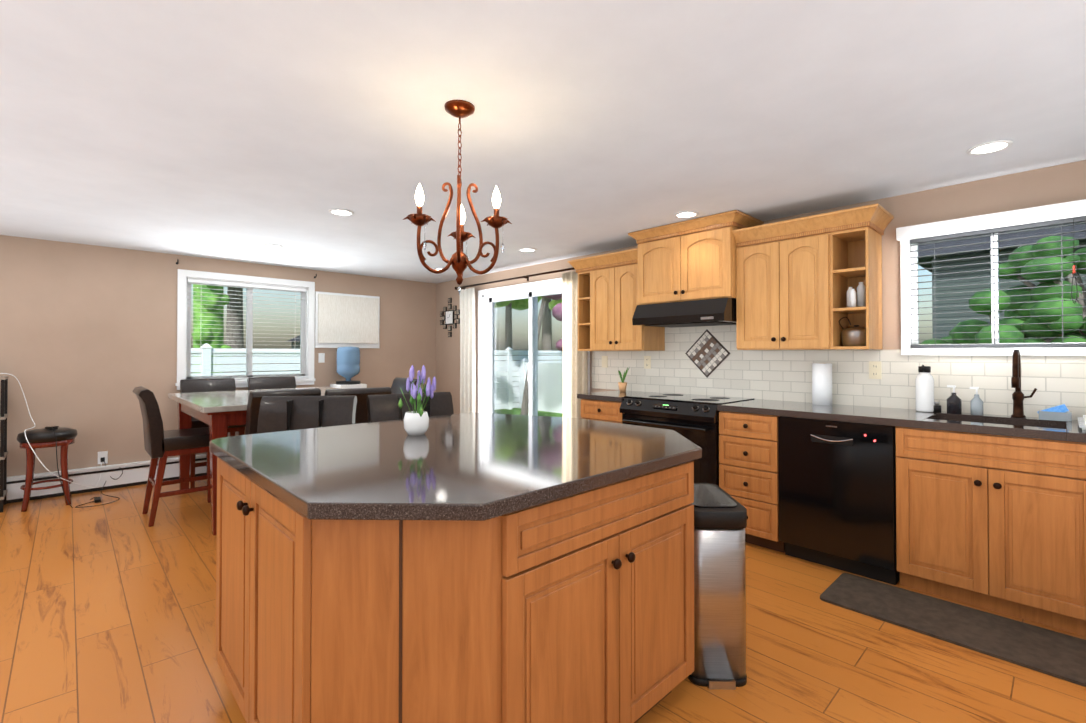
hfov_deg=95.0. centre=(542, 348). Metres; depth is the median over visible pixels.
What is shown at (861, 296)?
bottle
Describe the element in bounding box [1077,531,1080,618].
base cabinet
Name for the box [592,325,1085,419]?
tile backsplash
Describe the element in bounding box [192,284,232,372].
tree
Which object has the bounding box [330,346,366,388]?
water cooler
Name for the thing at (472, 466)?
island countertop
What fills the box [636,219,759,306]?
upper cabinet
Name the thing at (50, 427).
tv remote
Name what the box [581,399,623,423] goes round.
base cabinet
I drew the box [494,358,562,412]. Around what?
fence
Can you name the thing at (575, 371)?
curtain
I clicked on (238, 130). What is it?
ceiling
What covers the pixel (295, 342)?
garden
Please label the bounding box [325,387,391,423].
dining chair
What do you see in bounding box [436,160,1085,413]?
wall
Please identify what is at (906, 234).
window
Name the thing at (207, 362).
fence
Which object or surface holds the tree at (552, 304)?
on the ground
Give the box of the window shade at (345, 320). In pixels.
[315,291,379,347]
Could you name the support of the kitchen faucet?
on the countertop at (1026, 427)
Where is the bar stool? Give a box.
[17,427,77,511]
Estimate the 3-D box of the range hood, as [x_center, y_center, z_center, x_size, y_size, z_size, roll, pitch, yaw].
[1.180,-0.271,3.952,0.504,0.174,0.786,1,-1,-44]
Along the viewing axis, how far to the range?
3.57 m
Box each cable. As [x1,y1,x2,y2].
[0,373,101,486]
[51,427,122,507]
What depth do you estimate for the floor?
2.15 m
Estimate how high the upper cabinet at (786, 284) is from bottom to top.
0.773 m
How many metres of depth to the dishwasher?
2.86 m
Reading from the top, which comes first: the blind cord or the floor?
the blind cord
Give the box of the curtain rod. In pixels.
[455,267,574,289]
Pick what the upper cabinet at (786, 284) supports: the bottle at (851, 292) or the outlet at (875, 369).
the bottle at (851, 292)
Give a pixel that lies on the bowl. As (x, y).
(1082, 422)
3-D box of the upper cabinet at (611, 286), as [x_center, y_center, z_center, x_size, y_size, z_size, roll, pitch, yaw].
[0.752,-0.366,4.516,0.347,0.773,0.595,1,-1,-44]
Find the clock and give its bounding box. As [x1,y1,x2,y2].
[440,298,459,336]
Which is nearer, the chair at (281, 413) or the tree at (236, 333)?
the chair at (281, 413)
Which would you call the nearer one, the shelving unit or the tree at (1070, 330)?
the shelving unit
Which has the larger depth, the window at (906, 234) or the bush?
the bush
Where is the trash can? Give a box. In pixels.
[688,483,746,689]
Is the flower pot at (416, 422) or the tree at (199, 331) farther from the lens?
the tree at (199, 331)
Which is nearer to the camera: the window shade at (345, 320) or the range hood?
the range hood
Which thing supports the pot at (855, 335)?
on the upper cabinet at (786, 284)
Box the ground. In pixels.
[494,408,562,416]
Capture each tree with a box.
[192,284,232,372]
[225,287,243,372]
[494,296,561,414]
[504,296,541,360]
[541,299,551,360]
[999,236,1085,342]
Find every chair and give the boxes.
[133,386,227,526]
[180,378,245,487]
[245,388,320,434]
[247,376,295,389]
[257,395,356,433]
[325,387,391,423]
[366,392,453,422]
[391,377,420,393]
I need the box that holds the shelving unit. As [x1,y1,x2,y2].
[0,376,8,512]
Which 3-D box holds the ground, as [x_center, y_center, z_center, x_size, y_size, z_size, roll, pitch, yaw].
[1.995,1.693,7.067,85.000,0.100,85.000,1,-1,-44]
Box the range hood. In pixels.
[632,298,735,327]
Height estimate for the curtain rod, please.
0.070 m
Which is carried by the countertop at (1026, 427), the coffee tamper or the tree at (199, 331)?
the coffee tamper
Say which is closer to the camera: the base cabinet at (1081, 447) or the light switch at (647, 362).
the base cabinet at (1081, 447)
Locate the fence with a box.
[191,343,562,409]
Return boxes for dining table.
[168,387,339,534]
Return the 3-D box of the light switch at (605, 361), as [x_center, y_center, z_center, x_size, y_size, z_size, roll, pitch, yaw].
[0.606,0.130,4.900,0.008,0.115,0.070,1,-1,-44]
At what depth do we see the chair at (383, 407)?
3.17 m
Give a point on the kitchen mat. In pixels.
(1062, 656)
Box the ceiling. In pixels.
[0,0,1085,282]
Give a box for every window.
[175,269,314,389]
[896,199,1085,355]
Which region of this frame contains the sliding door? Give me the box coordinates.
[478,278,589,415]
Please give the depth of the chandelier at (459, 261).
1.99 m
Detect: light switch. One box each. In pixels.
[318,353,324,362]
[602,356,607,367]
[644,356,650,368]
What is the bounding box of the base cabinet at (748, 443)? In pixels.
[719,411,784,552]
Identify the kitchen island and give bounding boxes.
[216,457,693,722]
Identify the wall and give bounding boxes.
[0,235,435,476]
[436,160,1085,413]
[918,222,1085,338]
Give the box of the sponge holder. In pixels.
[1038,404,1071,421]
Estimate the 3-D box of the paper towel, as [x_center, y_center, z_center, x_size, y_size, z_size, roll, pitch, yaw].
[1.911,0.241,3.407,0.120,0.283,0.120,1,-1,-44]
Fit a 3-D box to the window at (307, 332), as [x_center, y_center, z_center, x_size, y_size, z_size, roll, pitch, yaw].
[-3.288,-0.188,5.581,1.360,1.230,0.179,1,-1,-44]
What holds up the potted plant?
on the countertop at (615, 396)
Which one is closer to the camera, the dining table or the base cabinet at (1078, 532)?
the base cabinet at (1078, 532)
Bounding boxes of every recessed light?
[329,209,353,215]
[519,248,535,251]
[674,211,697,217]
[967,140,1012,154]
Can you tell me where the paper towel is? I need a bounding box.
[812,363,831,404]
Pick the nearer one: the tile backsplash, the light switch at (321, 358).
the tile backsplash
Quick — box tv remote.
[45,426,58,429]
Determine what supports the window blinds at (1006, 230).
attached to the window at (906, 234)
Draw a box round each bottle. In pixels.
[847,282,865,307]
[848,287,858,306]
[915,364,933,411]
[946,385,961,413]
[970,387,982,414]
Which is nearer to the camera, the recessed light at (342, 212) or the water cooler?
the recessed light at (342, 212)
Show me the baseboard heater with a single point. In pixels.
(135, 473)
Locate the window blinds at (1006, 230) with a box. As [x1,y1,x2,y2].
[910,216,1085,347]
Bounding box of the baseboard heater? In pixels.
[6,454,206,503]
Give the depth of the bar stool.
4.08 m
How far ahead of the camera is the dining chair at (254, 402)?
3.44 m
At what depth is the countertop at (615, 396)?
4.25 m
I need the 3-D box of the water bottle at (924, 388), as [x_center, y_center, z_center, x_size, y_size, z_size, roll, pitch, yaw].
[2.288,0.237,2.986,0.105,0.283,0.090,1,-1,-44]
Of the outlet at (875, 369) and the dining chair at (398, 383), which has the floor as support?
the dining chair at (398, 383)
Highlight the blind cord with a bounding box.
[1071,218,1077,303]
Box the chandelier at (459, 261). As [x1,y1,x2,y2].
[403,100,511,294]
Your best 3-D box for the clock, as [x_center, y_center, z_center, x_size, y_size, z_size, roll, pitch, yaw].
[-1.294,-0.429,6.894,0.025,0.540,0.470,1,-1,-44]
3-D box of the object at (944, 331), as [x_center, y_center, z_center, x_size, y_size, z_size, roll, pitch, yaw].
[13.710,-1.303,7.504,8.100,5.900,12.000,1,-1,-44]
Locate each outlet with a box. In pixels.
[98,451,107,463]
[869,361,881,378]
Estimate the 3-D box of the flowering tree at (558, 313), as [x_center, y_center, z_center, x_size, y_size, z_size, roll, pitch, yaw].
[0.874,0.132,9.389,1.524,3.072,1.655,1,-1,-44]
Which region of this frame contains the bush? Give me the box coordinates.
[920,280,1081,343]
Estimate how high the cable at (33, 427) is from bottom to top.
1.024 m
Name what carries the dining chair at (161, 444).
on the floor
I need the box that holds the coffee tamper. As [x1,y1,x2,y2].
[933,402,940,412]
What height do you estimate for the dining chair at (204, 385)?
1.009 m
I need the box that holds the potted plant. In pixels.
[618,368,628,391]
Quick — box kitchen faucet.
[1011,349,1036,417]
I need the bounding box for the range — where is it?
[619,393,754,485]
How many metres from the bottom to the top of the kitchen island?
0.879 m
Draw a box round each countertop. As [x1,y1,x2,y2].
[210,412,701,520]
[577,390,656,401]
[717,399,1085,442]
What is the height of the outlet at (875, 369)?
0.115 m
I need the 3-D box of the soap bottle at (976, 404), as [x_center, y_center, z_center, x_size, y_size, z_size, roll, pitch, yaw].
[2.470,0.298,2.835,0.055,0.157,0.058,1,-1,-44]
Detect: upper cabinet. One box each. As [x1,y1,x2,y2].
[588,259,664,350]
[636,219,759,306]
[736,223,851,349]
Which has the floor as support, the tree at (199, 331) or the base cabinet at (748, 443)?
the base cabinet at (748, 443)
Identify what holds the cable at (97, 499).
attached to the outlet at (102, 456)
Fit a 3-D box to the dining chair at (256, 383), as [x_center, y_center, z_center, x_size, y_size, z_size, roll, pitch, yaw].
[-2.869,0.821,5.392,0.470,1.009,0.563,1,-1,-44]
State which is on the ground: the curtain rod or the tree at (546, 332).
the tree at (546, 332)
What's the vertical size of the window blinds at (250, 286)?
1.060 m
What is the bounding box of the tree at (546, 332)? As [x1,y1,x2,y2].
[541,299,551,360]
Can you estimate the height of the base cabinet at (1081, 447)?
0.880 m
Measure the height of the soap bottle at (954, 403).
0.162 m
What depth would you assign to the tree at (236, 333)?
14.40 m
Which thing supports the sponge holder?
on the countertop at (1026, 427)
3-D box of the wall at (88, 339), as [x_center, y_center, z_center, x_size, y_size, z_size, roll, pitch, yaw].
[-3.616,0.184,5.284,5.600,2.280,0.150,1,-1,-44]
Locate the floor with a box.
[0,479,1085,722]
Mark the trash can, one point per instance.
(720, 520)
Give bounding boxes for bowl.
[1077,406,1085,429]
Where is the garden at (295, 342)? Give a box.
[288,335,299,370]
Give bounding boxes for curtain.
[460,288,475,413]
[562,272,587,417]
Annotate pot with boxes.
[398,365,435,435]
[839,317,865,345]
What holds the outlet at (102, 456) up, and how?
attached to the wall at (88, 339)
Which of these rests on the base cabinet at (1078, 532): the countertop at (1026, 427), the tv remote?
the countertop at (1026, 427)
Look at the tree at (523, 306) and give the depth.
22.31 m
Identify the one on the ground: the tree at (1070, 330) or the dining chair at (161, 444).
the tree at (1070, 330)
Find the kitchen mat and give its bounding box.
[820,573,1085,686]
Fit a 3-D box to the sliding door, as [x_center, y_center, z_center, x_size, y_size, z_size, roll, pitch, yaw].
[-0.130,0.289,5.772,0.162,2.080,1.880,1,-1,-44]
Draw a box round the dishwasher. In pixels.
[778,416,899,584]
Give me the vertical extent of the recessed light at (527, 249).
0.008 m
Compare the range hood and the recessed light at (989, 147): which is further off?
the range hood
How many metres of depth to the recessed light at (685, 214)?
3.60 m
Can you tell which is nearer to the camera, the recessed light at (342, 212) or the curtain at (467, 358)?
the recessed light at (342, 212)
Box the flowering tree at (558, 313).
[545,294,562,350]
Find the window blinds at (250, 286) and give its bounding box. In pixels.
[187,278,306,379]

